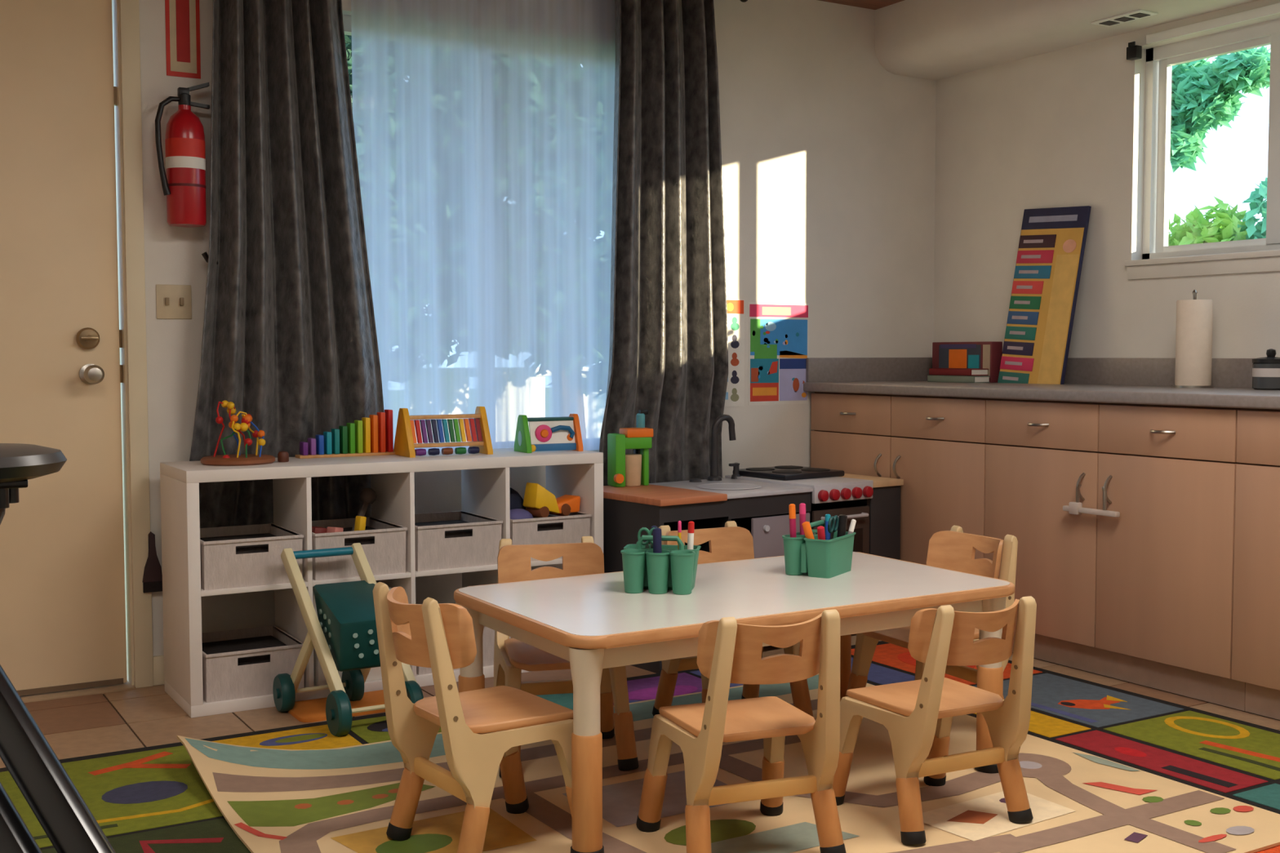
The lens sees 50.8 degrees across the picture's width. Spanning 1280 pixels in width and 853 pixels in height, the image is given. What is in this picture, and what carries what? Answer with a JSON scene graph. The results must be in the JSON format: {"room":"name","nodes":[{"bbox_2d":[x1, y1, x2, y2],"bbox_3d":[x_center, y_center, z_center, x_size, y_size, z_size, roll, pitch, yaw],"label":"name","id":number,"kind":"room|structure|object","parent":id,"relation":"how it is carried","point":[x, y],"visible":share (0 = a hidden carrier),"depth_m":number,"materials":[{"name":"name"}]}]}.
{"room":"children's room","nodes":[
{"label":"children's room","id":0,"kind":"room"},
{"bbox_2d":[119,0,936,685],"bbox_3d":[-1.212,-0.485,4.888,6.257,2.800,0.150,-2,4,-31],"label":"wall","id":1,"kind":"structure","parent":0,"point":[828,153],"depth_m":5.87,"materials":[{"name":"paint"}]},
{"bbox_2d":[0,0,127,696],"bbox_3d":[-2.124,-0.305,4.261,0.938,2.388,0.153,-2,4,-31],"label":"door","id":2,"kind":"structure","parent":1,"relation":"in","point":[63,604],"depth_m":4.43,"materials":[{"name":"paint"}]},
{"bbox_2d":[20,680,135,702],"bbox_3d":[-2.162,0.894,4.375,0.970,0.011,0.180,-2,4,-31],"label":"trim","id":3,"kind":"structure","parent":1,"relation":"attached to","point":[127,686],"depth_m":4.47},
{"bbox_2d":[111,0,133,685],"bbox_3d":[-2.171,-0.312,4.322,0.970,2.420,0.150,-2,4,-31],"label":"trim","id":4,"kind":"structure","parent":1,"relation":"attached to","point":[115,3],"depth_m":4.53,"materials":[{"name":"paint"}]},
{"bbox_2d":[119,0,153,688],"bbox_3d":[-2.128,-0.338,4.249,1.090,2.480,0.018,-2,4,-31],"label":"trim","id":5,"kind":"structure","parent":1,"relation":"attached to","point":[129,10],"depth_m":4.51,"materials":[{"name":"paint"}]},
{"bbox_2d":[142,531,162,592],"bbox_3d":[-1.653,0.457,4.566,0.065,0.205,0.028,-2,4,-31],"label":"brush","id":6,"kind":"object","parent":1,"relation":"hanging from","point":[152,581],"visible":0.97,"depth_m":4.55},
{"bbox_2d":[155,284,191,319],"bbox_3d":[-1.579,-0.423,4.573,0.116,0.116,0.018,-2,4,-31],"label":"switch plate","id":7,"kind":"object","parent":1,"relation":"attached to","point":[172,301],"visible":1,"depth_m":4.58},
{"bbox_2d":[155,82,209,227],"bbox_3d":[-1.517,-0.911,4.502,0.144,0.484,0.162,0,3,5],"label":"fire extinguisher","id":8,"kind":"object","parent":1,"relation":"attached to","point":[183,181],"visible":1,"depth_m":4.45,"materials":[{"name":"red metal"}]},
{"bbox_2d":[164,0,200,79],"bbox_3d":[-1.543,-1.392,4.550,0.112,0.420,0.005,-2,4,-31],"label":"wall sign","id":9,"kind":"object","parent":1,"relation":"attached to","point":[183,56],"visible":1,"depth_m":4.55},
{"bbox_2d":[152,637,512,685],"bbox_3d":[-0.461,0.793,5.311,2.795,0.100,0.012,-2,4,-31],"label":"baseboard","id":10,"kind":"structure","parent":1,"relation":"attached to","point":[158,661],"depth_m":4.60,"materials":[{"name":"paint"}]},
{"bbox_2d":[724,298,744,407],"bbox_3d":[0.391,-0.314,5.767,0.135,0.460,0.003,-2,4,-31],"label":"poster","id":11,"kind":"object","parent":1,"relation":"attached to","point":[735,394],"visible":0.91,"depth_m":5.78,"materials":[{"name":"white paper"}]},
{"bbox_2d":[748,302,808,404],"bbox_3d":[0.608,-0.319,5.896,0.325,0.445,0.003,-2,4,-31],"label":"poster","id":12,"kind":"object","parent":1,"relation":"attached to","point":[779,332],"visible":1,"depth_m":5.89,"materials":[{"name":"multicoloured paper"}]},
{"bbox_2d":[805,357,932,382],"bbox_3d":[1.064,-0.260,6.162,0.756,0.110,0.020,-2,4,-31],"label":"backsplash","id":13,"kind":"structure","parent":1,"relation":"attached to","point":[818,369],"depth_m":6.13,"materials":[{"name":"grey laminate"}]},
{"bbox_3d":[-0.578,-1.767,5.064,2.384,0.044,0.080,-2,4,-31],"label":"curtain rod","id":14,"kind":"object","parent":1,"relation":"attached to","visible":0},
{"bbox_2d":[189,0,384,528],"bbox_3d":[-1.219,-0.603,4.671,0.871,2.240,0.135,-2,4,-31],"label":"drape","id":15,"kind":"object","parent":14,"relation":"hanging from","point":[290,336],"visible":0.8,"depth_m":4.65,"materials":[{"name":"fabric"}]},
{"bbox_2d":[351,0,615,451],"bbox_3d":[-0.534,-0.821,5.171,1.170,1.860,0.017,-2,4,-31],"label":"sheer curtain","id":16,"kind":"object","parent":14,"relation":"hanging from","point":[484,129],"visible":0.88,"depth_m":5.15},
{"bbox_2d":[599,0,728,485],"bbox_3d":[0.103,-0.668,5.459,0.611,2.200,0.135,-2,4,-31],"label":"drape","id":17,"kind":"object","parent":14,"relation":"hanging from","point":[668,350],"visible":0.82,"depth_m":5.44,"materials":[{"name":"fabric"}]},
{"bbox_2d":[0,633,1279,768],"bbox_3d":[0.512,1.048,2.088,6.257,0.060,6.858,-2,4,-31],"label":"floor","id":18,"kind":"structure","parent":0,"point":[77,726],"depth_m":4.20,"materials":[{"name":"tile"}]},
{"bbox_2d":[272,542,423,737],"bbox_3d":[-0.902,0.647,4.170,0.300,0.516,0.528,-3,4,-39],"label":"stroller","id":19,"kind":"object","parent":18,"relation":"on","point":[343,635],"visible":0.81,"depth_m":4.13,"materials":[{"name":"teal wood"}]},
{"bbox_2d":[313,580,380,671],"bbox_3d":[-0.876,0.620,4.171,0.200,0.242,0.262,-2,4,-31],"label":"basket","id":20,"kind":"object","parent":19,"relation":"on","point":[345,620],"depth_m":4.10,"materials":[{"name":"teal plastic"}]},
{"bbox_2d":[288,689,424,722],"bbox_3d":[-0.909,0.892,4.325,0.420,0.012,0.225,-2,4,-31],"label":"floor cushion","id":21,"kind":"object","parent":18,"relation":"on","point":[310,710],"visible":0.28,"depth_m":4.27,"materials":[{"name":"orange fabric"}]},
{"bbox_2d":[160,448,603,718],"bbox_3d":[-0.863,0.491,4.708,1.470,0.770,0.390,-2,4,-31],"label":"cube shelf","id":22,"kind":"object","parent":18,"relation":"on","point":[485,478],"visible":0.52,"depth_m":4.48,"materials":[{"name":"white laminate"}]},
{"bbox_2d":[200,400,275,466],"bbox_3d":[-1.322,0.018,4.431,0.236,0.207,0.236,-2,4,-31],"label":"bead maze","id":23,"kind":"object","parent":22,"relation":"on","point":[238,460],"visible":1,"depth_m":4.40},
{"bbox_2d":[200,523,303,590],"bbox_3d":[-1.310,0.422,4.421,0.316,0.154,0.358,-2,4,-31],"label":"storage bin","id":24,"kind":"object","parent":22,"relation":"on","point":[247,555],"visible":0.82,"depth_m":4.29,"materials":[{"name":"fabric"}]},
{"bbox_2d":[201,625,304,702],"bbox_3d":[-1.310,0.777,4.440,0.316,0.154,0.358,-2,4,-31],"label":"storage bin","id":25,"kind":"object","parent":22,"relation":"on","point":[242,663],"visible":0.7,"depth_m":4.31,"materials":[{"name":"fabric"}]},
{"bbox_2d":[294,409,395,458],"bbox_3d":[-1.026,0.024,4.736,0.360,0.160,0.060,-2,4,-31],"label":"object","id":26,"kind":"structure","parent":22,"relation":"on","point":[373,435],"depth_m":4.74,"materials":[{"name":"multicoloured wood"}]},
{"bbox_2d":[312,582,391,686],"bbox_3d":[-0.987,0.697,4.557,0.270,0.300,0.201,-2,4,-31],"label":"storage bin","id":27,"kind":"object","parent":22,"relation":"on","point":[375,673],"visible":0.02,"depth_m":4.43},
{"bbox_2d":[311,516,407,580],"bbox_3d":[-1.008,0.412,4.601,0.316,0.154,0.358,-2,4,-31],"label":"storage bin","id":28,"kind":"object","parent":22,"relation":"on","point":[383,543],"visible":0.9,"depth_m":4.48,"materials":[{"name":"fabric"}]},
{"bbox_2d":[351,488,377,531],"bbox_3d":[-0.969,0.303,4.679,0.057,0.176,0.124,3,4,41],"label":"toy rattle","id":29,"kind":"object","parent":28,"relation":"in","point":[367,496],"visible":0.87,"depth_m":4.68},
{"bbox_2d":[393,406,493,457],"bbox_3d":[-0.703,0.015,4.813,0.312,0.168,0.180,-2,4,-29],"label":"abacus","id":30,"kind":"object","parent":22,"relation":"on","point":[479,441],"visible":1,"depth_m":4.78,"materials":[{"name":"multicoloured wood"}]},
{"bbox_2d":[416,626,494,675],"bbox_3d":[-0.705,0.756,4.801,0.316,0.154,0.358,-2,4,-31],"label":"storage bin","id":31,"kind":"object","parent":22,"relation":"on","point":[488,636],"visible":0.06,"depth_m":4.71,"materials":[{"name":"fabric"}]},
{"bbox_2d":[414,510,502,571],"bbox_3d":[-0.705,0.402,4.782,0.316,0.154,0.358,-2,4,-31],"label":"storage bin","id":32,"kind":"object","parent":22,"relation":"on","point":[457,539],"visible":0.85,"depth_m":4.65,"materials":[{"name":"fabric"}]},
{"bbox_2d":[514,413,582,453],"bbox_3d":[-0.338,0.023,4.968,0.226,0.135,0.130,-2,3,-27],"label":"toy","id":33,"kind":"object","parent":22,"relation":"on","point":[545,433],"visible":1,"depth_m":4.93,"materials":[{"name":"multicoloured wood"}]},
{"bbox_2d":[510,506,591,561],"bbox_3d":[-0.402,0.392,4.963,0.316,0.154,0.358,-2,4,-31],"label":"storage bin","id":34,"kind":"object","parent":22,"relation":"on","point":[553,529],"visible":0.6,"depth_m":4.82,"materials":[{"name":"fabric"}]},
{"bbox_2d":[509,487,525,510],"bbox_3d":[-0.498,0.309,4.946,0.144,0.180,0.197,-2,4,-31],"label":"stuffed toy","id":35,"kind":"object","parent":34,"relation":"in","point":[516,500],"visible":0.16,"depth_m":4.88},
{"bbox_2d":[510,508,533,519],"bbox_3d":[-0.441,0.330,4.842,0.120,0.070,0.100,-2,4,-31],"label":"ball","id":36,"kind":"object","parent":34,"relation":"in","point":[516,513],"visible":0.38,"depth_m":4.81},
{"bbox_2d":[523,482,580,517],"bbox_3d":[-0.323,0.264,4.912,0.207,0.128,0.097,-3,4,-42],"label":"toy digger","id":37,"kind":"object","parent":34,"relation":"on","point":[538,500],"visible":0.95,"depth_m":4.86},
{"bbox_2d":[0,640,1279,852],"bbox_3d":[0.112,0.964,3.001,4.112,0.009,3.040,-2,4,-31],"label":"rug","id":38,"kind":"object","parent":18,"relation":"on","point":[153,799],"visible":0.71,"depth_m":3.80,"materials":[{"name":"carpet"}]},
{"bbox_2d":[0,443,115,852],"bbox_3d":[-0.360,0.549,1.196,1.227,1.029,0.511,1,3,18],"label":"folding stool","id":39,"kind":"object","parent":38,"relation":"on","point":[37,772],"visible":1,"depth_m":1.17,"materials":[{"name":"black metal"}]},
{"bbox_2d":[32,798,213,839],"bbox_3d":[-1.262,0.950,3.244,0.504,0.003,0.089,-2,4,-31],"label":"print","id":40,"kind":"object","parent":38,"relation":"on","point":[156,814],"depth_m":3.29},
{"bbox_2d":[102,781,187,804],"bbox_3d":[-1.268,0.938,3.456,0.210,0.002,0.170,-2,4,-31],"label":"print","id":41,"kind":"object","parent":38,"relation":"on","point":[136,792],"depth_m":3.45},
{"bbox_2d":[259,733,327,746],"bbox_3d":[-1.008,0.912,3.926,0.200,0.002,0.090,-2,3,-27],"label":"print","id":42,"kind":"object","parent":38,"relation":"on","point":[294,739],"depth_m":3.92},
{"bbox_2d":[367,720,388,732],"bbox_3d":[-0.719,0.903,4.087,0.219,0.002,0.139,-2,4,-37],"label":"print","id":43,"kind":"object","parent":38,"relation":"on","point":[373,726],"depth_m":4.07},
{"bbox_2d":[628,685,697,702],"bbox_3d":[0.061,0.884,4.418,0.340,0.003,0.210,-2,4,-31],"label":"print","id":44,"kind":"object","parent":38,"relation":"on","point":[646,693],"depth_m":4.47},
{"bbox_2d":[177,673,1279,852],"bbox_3d":[0.170,0.895,3.417,2.190,0.082,1.920,-2,4,-31],"label":"play mat","id":45,"kind":"object","parent":38,"relation":"on","point":[339,800],"visible":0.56,"depth_m":3.31,"materials":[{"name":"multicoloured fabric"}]},
{"bbox_2d":[373,582,573,852],"bbox_3d":[-0.356,0.651,3.036,0.428,0.610,0.375,-2,4,-36],"label":"child chair","id":46,"kind":"object","parent":45,"relation":"on","point":[483,731],"visible":0.84,"depth_m":2.95,"materials":[{"name":"beige wood"}]},
{"bbox_2d":[493,536,639,777],"bbox_3d":[-0.228,0.624,3.743,0.375,0.586,0.428,-1,3,-13],"label":"child chair","id":47,"kind":"object","parent":45,"relation":"on","point":[511,655],"visible":0.44,"depth_m":3.83,"materials":[{"name":"beige wood"}]},
{"bbox_2d":[652,520,813,717],"bbox_3d":[0.266,0.605,4.081,0.375,0.586,0.428,-2,3,-27],"label":"child chair","id":48,"kind":"object","parent":45,"relation":"on","point":[731,542],"visible":0.31,"depth_m":4.21,"materials":[{"name":"beige wood"}]},
{"bbox_2d":[453,551,1014,852],"bbox_3d":[0.257,0.669,3.550,1.336,0.502,0.736,-2,4,-31],"label":"table","id":49,"kind":"object","parent":45,"relation":"on","point":[589,622],"visible":0.6,"depth_m":3.32,"materials":[{"name":"laminate"}]},
{"bbox_2d":[620,535,701,595],"bbox_3d":[0.052,0.351,3.476,0.196,0.142,0.154,0,3,9],"label":"caddy","id":50,"kind":"object","parent":49,"relation":"on","point":[674,569],"visible":0.97,"depth_m":3.42,"materials":[{"name":"green plastic"}]},
{"bbox_2d":[620,549,647,593],"bbox_3d":[-0.015,0.370,3.444,0.068,0.106,0.068,0,3,9],"label":"cup","id":51,"kind":"object","parent":50,"relation":"on","point":[634,561],"depth_m":3.42,"materials":[{"name":"green plastic"}]},
{"bbox_2d":[653,528,662,553],"bbox_3d":[0.045,0.337,3.437,0.025,0.156,0.031,-2,4,-31],"label":"marker","id":52,"kind":"object","parent":50,"relation":"in","point":[657,548],"visible":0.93,"depth_m":3.43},
{"bbox_2d":[644,549,671,594],"bbox_3d":[0.046,0.371,3.434,0.068,0.106,0.068,0,3,9],"label":"cup","id":53,"kind":"object","parent":50,"relation":"on","point":[657,566],"depth_m":3.41,"materials":[{"name":"green plastic"}]},
{"bbox_2d":[669,550,695,595],"bbox_3d":[0.107,0.371,3.424,0.068,0.106,0.068,0,3,9],"label":"cup","id":54,"kind":"object","parent":50,"relation":"on","point":[682,562],"depth_m":3.40,"materials":[{"name":"green plastic"}]},
{"bbox_2d":[782,520,855,578],"bbox_3d":[0.494,0.335,3.749,0.154,0.142,0.196,2,4,31],"label":"caddy","id":55,"kind":"object","parent":49,"relation":"on","point":[821,558],"visible":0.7,"depth_m":3.69,"materials":[{"name":"green plastic"}]},
{"bbox_2d":[788,503,796,537],"bbox_3d":[0.422,0.306,3.717,0.024,0.185,0.018,0,3,-4],"label":"marker","id":56,"kind":"object","parent":55,"relation":"in","point":[792,508],"visible":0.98,"depth_m":3.71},
{"bbox_2d":[782,534,805,575],"bbox_3d":[0.426,0.355,3.719,0.068,0.106,0.068,2,4,31],"label":"cup","id":57,"kind":"object","parent":55,"relation":"on","point":[794,548],"depth_m":3.69,"materials":[{"name":"green plastic"}]},
{"bbox_2d":[803,530,855,578],"bbox_3d":[0.526,0.354,3.731,0.081,0.106,0.196,2,4,31],"label":"cup","id":58,"kind":"object","parent":55,"relation":"on","point":[822,558],"depth_m":3.67,"materials":[{"name":"green plastic"}]},
{"bbox_2d":[836,514,847,537],"bbox_3d":[0.560,0.321,3.762,0.038,0.151,0.027,-2,4,-31],"label":"marker","id":59,"kind":"object","parent":55,"relation":"in","point":[842,518],"visible":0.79,"depth_m":3.75,"materials":[{"name":"black plastic"}]},
{"bbox_2d":[635,608,846,852],"bbox_3d":[0.232,0.669,3.027,0.375,0.571,0.428,-1,3,-20],"label":"child chair","id":60,"kind":"object","parent":45,"relation":"on","point":[729,651],"visible":1,"depth_m":2.91,"materials":[{"name":"beige wood"}]},
{"bbox_2d":[844,525,1017,699],"bbox_3d":[0.867,0.609,3.988,0.428,0.586,0.375,-2,3,-27],"label":"child chair","id":61,"kind":"object","parent":45,"relation":"on","point":[953,549],"visible":0.37,"depth_m":4.04,"materials":[{"name":"beige wood"}]},
{"bbox_2d":[832,595,1036,844],"bbox_3d":[0.704,0.664,3.237,0.375,0.557,0.428,-2,3,-27],"label":"child chair","id":62,"kind":"object","parent":45,"relation":"on","point":[917,715],"visible":0.94,"depth_m":3.12,"materials":[{"name":"beige wood"}]},
{"bbox_2d":[1198,834,1226,842],"bbox_3d":[1.311,0.943,3.088,0.100,0.001,0.023,-2,4,-31],"label":"print","id":63,"kind":"object","parent":45,"relation":"on","point":[1211,838],"depth_m":3.09},
{"bbox_2d":[897,652,976,668],"bbox_3d":[1.079,0.855,4.916,0.240,0.003,0.320,-2,4,-31],"label":"print","id":64,"kind":"object","parent":38,"relation":"on","point":[903,658],"depth_m":4.93},
{"bbox_2d":[1031,702,1097,723],"bbox_3d":[1.294,0.892,4.242,0.036,0.003,0.341,-2,4,-33],"label":"print","id":65,"kind":"object","parent":38,"relation":"on","point":[1040,707],"depth_m":4.19},
{"bbox_2d":[1057,695,1130,710],"bbox_3d":[1.468,0.888,4.305,0.220,0.003,0.190,-2,4,-31],"label":"print","id":66,"kind":"object","parent":38,"relation":"on","point":[1077,702],"depth_m":4.32},
{"bbox_2d":[1114,746,1146,756],"bbox_3d":[1.379,0.916,3.792,0.060,0.002,0.100,-2,4,-31],"label":"print","id":67,"kind":"object","parent":38,"relation":"on","point":[1122,751],"depth_m":3.79},
{"bbox_2d":[1161,765,1238,787],"bbox_3d":[1.481,0.928,3.574,0.040,0.003,0.200,-2,4,-34],"label":"print","id":68,"kind":"object","parent":38,"relation":"on","point":[1191,774],"depth_m":3.57},
{"bbox_2d":[1198,740,1279,771],"bbox_3d":[1.696,0.918,3.755,0.130,0.003,0.312,-2,4,-31],"label":"print","id":69,"kind":"object","parent":38,"relation":"on","point":[1246,755],"depth_m":3.77},
{"bbox_2d":[603,413,903,673],"bbox_3d":[0.422,0.402,5.280,1.245,0.883,0.557,-2,4,-37],"label":"toy kitchen","id":70,"kind":"object","parent":18,"relation":"on","point":[758,500],"visible":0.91,"depth_m":5.12,"materials":[{"name":"black wood"}]},
{"bbox_2d":[607,427,653,487],"bbox_3d":[-0.037,0.118,5.184,0.163,0.221,0.107,-1,3,-23],"label":"coffee maker","id":71,"kind":"object","parent":70,"relation":"on","point":[624,469],"visible":1,"depth_m":5.16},
{"bbox_2d":[625,453,641,486],"bbox_3d":[-0.032,0.167,5.192,0.080,0.120,0.075,-1,3,-23],"label":"cup","id":72,"kind":"object","parent":71,"relation":"on","point":[633,461],"depth_m":5.16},
{"bbox_2d":[633,409,648,453],"bbox_3d":[0.003,0.080,5.252,0.060,0.290,0.060,-2,4,-31],"label":"spray bottle","id":73,"kind":"object","parent":70,"relation":"on","point":[640,416],"visible":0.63,"depth_m":5.23,"materials":[{"name":"blue plastic"}]},
{"bbox_2d":[603,484,727,506],"bbox_3d":[0.038,0.251,5.003,0.308,0.025,0.524,-2,4,-37],"label":"countertop","id":74,"kind":"structure","parent":70,"relation":"on","point":[651,495],"depth_m":4.88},
{"bbox_2d":[707,413,736,480],"bbox_3d":[0.333,0.084,5.469,0.138,0.268,0.059,-2,4,-37],"label":"faucet","id":75,"kind":"object","parent":70,"relation":"on","point":[714,473],"depth_m":5.44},
{"bbox_2d":[648,477,813,499],"bbox_3d":[0.333,0.238,5.227,0.433,0.016,0.520,-2,4,-37],"label":"sink","id":76,"kind":"object","parent":70,"relation":"in","point":[719,488],"depth_m":5.15,"materials":[{"name":"silver metal"}]},
{"bbox_2d":[728,462,740,479],"bbox_3d":[0.389,0.181,5.516,0.057,0.066,0.043,-2,4,-37],"label":"tap","id":77,"kind":"object","parent":70,"relation":"on","point":[736,472],"depth_m":5.51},
{"bbox_2d":[738,465,844,480],"bbox_3d":[0.610,0.191,5.545,0.335,0.025,0.320,-2,4,-37],"label":"cooktop","id":78,"kind":"object","parent":70,"relation":"in","point":[786,473],"depth_m":5.46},
{"bbox_2d":[724,475,873,490],"bbox_3d":[0.637,0.220,5.452,0.325,0.026,0.524,-2,4,-37],"label":"stove","id":79,"kind":"object","parent":70,"relation":"in","point":[814,482],"depth_m":5.32,"materials":[{"name":"silver metal"}]},
{"bbox_2d":[811,505,869,554],"bbox_3d":[0.792,0.532,5.251,0.304,0.425,0.079,-2,4,-31],"label":"oven","id":80,"kind":"object","parent":70,"relation":"in","point":[860,514],"depth_m":5.30,"materials":[{"name":"black glass"}]},
{"bbox_2d":[840,473,903,488],"bbox_3d":[0.838,0.217,5.604,0.179,0.025,0.522,-2,4,-37],"label":"countertop","id":81,"kind":"structure","parent":70,"relation":"on","point":[878,482],"depth_m":5.43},
{"bbox_2d":[810,391,989,564],"bbox_3d":[1.312,0.339,5.715,0.736,0.959,1.055,-2,4,-31],"label":"base cabinet","id":82,"kind":"object","parent":18,"relation":"on","point":[936,445],"visible":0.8,"depth_m":5.41,"materials":[{"name":"brown wood"}]},
{"bbox_2d":[984,398,1245,711],"bbox_3d":[1.855,0.387,4.809,0.736,0.959,1.055,-2,4,-31],"label":"base cabinet","id":83,"kind":"object","parent":18,"relation":"on","point":[1144,596],"visible":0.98,"depth_m":4.54,"materials":[{"name":"brown wood"}]},
{"bbox_2d":[1062,484,1119,517],"bbox_3d":[1.542,0.254,4.615,0.028,0.108,0.230,-2,4,-31],"label":"lock","id":84,"kind":"object","parent":83,"relation":"attached to","point":[1076,508],"visible":1,"depth_m":4.62,"materials":[{"name":"plastic"}]},
{"bbox_2d":[1231,408,1279,719],"bbox_3d":[2.397,0.436,3.903,0.736,0.959,1.055,-2,4,-31],"label":"base cabinet","id":85,"kind":"object","parent":18,"relation":"on","point":[1255,642],"visible":0.99,"depth_m":4.12,"materials":[{"name":"brown wood"}]},
{"bbox_3d":[2.940,0.484,2.997,0.737,0.959,1.055,-2,4,-31],"label":"base cabinet","id":86,"kind":"object","parent":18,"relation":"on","visible":0},
{"bbox_2d":[803,357,1279,409],"bbox_3d":[2.157,-0.142,4.322,0.773,0.148,4.307,-2,4,-31],"label":"countertop","id":87,"kind":"structure","parent":86,"relation":"on","point":[1150,381],"depth_m":5.29,"materials":[{"name":"grey laminate"}]},
{"bbox_2d":[927,374,990,382],"bbox_3d":[1.398,-0.209,5.923,0.100,0.030,0.270,-2,4,-35],"label":"book","id":88,"kind":"object","parent":87,"relation":"on","point":[950,379],"visible":0.96,"depth_m":5.85,"materials":[{"name":"white paper"}]},
{"bbox_2d":[928,368,988,375],"bbox_3d":[1.403,-0.241,5.941,0.100,0.030,0.270,-2,4,-29],"label":"book","id":89,"kind":"object","parent":88,"relation":"on","point":[941,371],"visible":1,"depth_m":5.87,"materials":[{"name":"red paper"}]},
{"bbox_2d":[932,341,1002,382],"bbox_3d":[1.457,-0.289,6.024,0.062,0.178,0.400,-2,3,-27],"label":"box","id":90,"kind":"object","parent":87,"relation":"on","point":[986,354],"visible":0.7,"depth_m":5.95,"materials":[{"name":"cardboard"}]},
{"bbox_2d":[938,343,990,377],"bbox_3d":[1.440,-0.292,5.992,0.027,0.148,0.339,-2,4,-31],"label":"print","id":91,"kind":"object","parent":90,"relation":"attached to","point":[950,355],"depth_m":5.98,"materials":[{"name":"paper"}]},
{"bbox_2d":[997,205,1091,384],"bbox_3d":[1.693,-0.544,5.666,0.125,0.766,0.390,-2,4,-30],"label":"pocket chart","id":92,"kind":"object","parent":87,"relation":"on","point":[1052,242],"visible":0.91,"depth_m":5.65,"materials":[{"name":"multicoloured fabric"}]},
{"bbox_2d":[1172,289,1213,387],"bbox_3d":[2.043,-0.324,4.972,0.140,0.360,0.140,-2,4,-31],"label":"paper towel roll","id":93,"kind":"object","parent":87,"relation":"on","point":[1194,317],"visible":1,"depth_m":4.92,"materials":[{"name":"paper"}]},
{"bbox_2d":[1252,348,1279,390],"bbox_3d":[2.188,-0.199,4.677,0.120,0.142,0.120,-2,4,-31],"label":"lidded jar","id":94,"kind":"object","parent":87,"relation":"on","point":[1266,370],"visible":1,"depth_m":4.64,"materials":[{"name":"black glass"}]},
{"bbox_2d":[819,0,903,9],"bbox_3d":[0.508,-1.704,1.938,6.257,0.100,6.858,-2,4,-31],"label":"ceiling","id":95,"kind":"structure","parent":0,"point":[869,4],"depth_m":5.97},
{"bbox_2d":[875,0,1257,79],"bbox_3d":[2.905,-1.598,3.379,0.372,0.276,6.558,-2,4,-31],"label":"soffit","id":96,"kind":"structure","parent":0,"point":[927,39],"depth_m":5.59,"materials":[{"name":"paint"}]},
{"bbox_2d":[1091,8,1158,26],"bbox_3d":[1.838,-1.549,5.119,0.100,0.008,0.230,-2,4,-31],"label":"air vent","id":97,"kind":"object","parent":96,"relation":"in","point":[1139,14],"visible":1,"depth_m":5.10,"materials":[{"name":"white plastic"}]},
{"bbox_2d":[933,0,1279,358],"bbox_3d":[3.169,-0.416,3.513,0.150,2.800,6.708,-2,4,-31],"label":"wall","id":98,"kind":"structure","parent":0,"point":[1064,127],"depth_m":5.61,"materials":[{"name":"paint"}]},
{"bbox_2d":[1126,41,1142,60],"bbox_3d":[1.948,-1.481,5.317,0.035,0.065,0.050,-2,4,-31],"label":"bracket","id":99,"kind":"object","parent":98,"relation":"attached to","point":[1134,51],"visible":1,"depth_m":5.30,"materials":[{"name":"black plastic"}]},
{"bbox_2d":[1063,357,1253,387],"bbox_3d":[2.485,-0.172,4.505,0.020,0.110,4.287,-2,4,-31],"label":"backsplash","id":100,"kind":"structure","parent":98,"relation":"attached to","point":[1225,372],"depth_m":5.32,"materials":[{"name":"grey laminate"}]},
{"bbox_2d":[1124,249,1279,266],"bbox_3d":[2.417,-0.611,4.651,0.093,0.022,1.747,-2,4,-31],"label":"trim","id":101,"kind":"structure","parent":98,"relation":"attached to","point":[1273,252],"depth_m":5.06,"materials":[{"name":"paint"}]},
{"bbox_2d":[1127,256,1279,279],"bbox_3d":[2.394,-0.573,4.642,0.014,0.053,1.733,-2,4,-31],"label":"trim","id":102,"kind":"structure","parent":98,"relation":"attached to","point":[1272,264],"depth_m":5.07,"materials":[{"name":"paint"}]},
{"bbox_2d":[1142,17,1279,259],"bbox_3d":[2.458,-1.044,4.674,0.085,0.840,1.685,-2,4,-31],"label":"window","id":103,"kind":"structure","parent":98,"relation":"in","point":[1160,60],"depth_m":5.24,"materials":[{"name":"plastic"}]},
{"bbox_2d":[1146,2,1279,44],"bbox_3d":[2.414,-1.476,4.560,0.012,0.035,1.675,-2,4,-31],"label":"trim","id":104,"kind":"structure","parent":98,"relation":"attached to","point":[1273,9],"depth_m":5.01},
{"label":"outside","id":105,"kind":"structure","parent":0,"visible":0},
{"bbox_3d":[-8.518,0.036,24.030,70.000,0.100,40.072,-2,4,-31],"label":"lawn","id":106,"kind":"structure","parent":105,"visible":0},
{"bbox_2d":[344,34,352,110],"bbox_3d":[-2.165,-1.346,9.710,1.608,4.198,2.841,3,4,44],"label":"shade tree","id":107,"kind":"object","parent":106,"relation":"on","point":[348,37],"visible":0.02,"depth_m":9.45,"materials":[{"name":"green plant"}]},
{"bbox_2d":[1168,195,1253,245],"bbox_3d":[4.313,-0.527,10.491,1.110,2.460,1.227,-2,4,-31],"label":"leafy shrub","id":108,"kind":"object","parent":106,"relation":"on","point":[1223,227],"visible":0.13,"depth_m":10.14,"materials":[{"name":"green plant"}]},
{"bbox_2d":[1169,46,1270,173],"bbox_3d":[3.959,-1.787,10.983,1.855,4.938,2.360,0,3,9],"label":"leafy tree","id":109,"kind":"object","parent":106,"relation":"on","point":[1206,95],"visible":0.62,"depth_m":10.10,"materials":[{"name":"green plant"}]},
{"bbox_2d":[1237,177,1267,239],"bbox_3d":[4.911,-0.708,9.904,1.082,2.883,1.049,-2,4,-31],"label":"leafy shrub","id":110,"kind":"object","parent":106,"relation":"on","point":[1257,206],"visible":0.16,"depth_m":9.92,"materials":[{"name":"green plant"}]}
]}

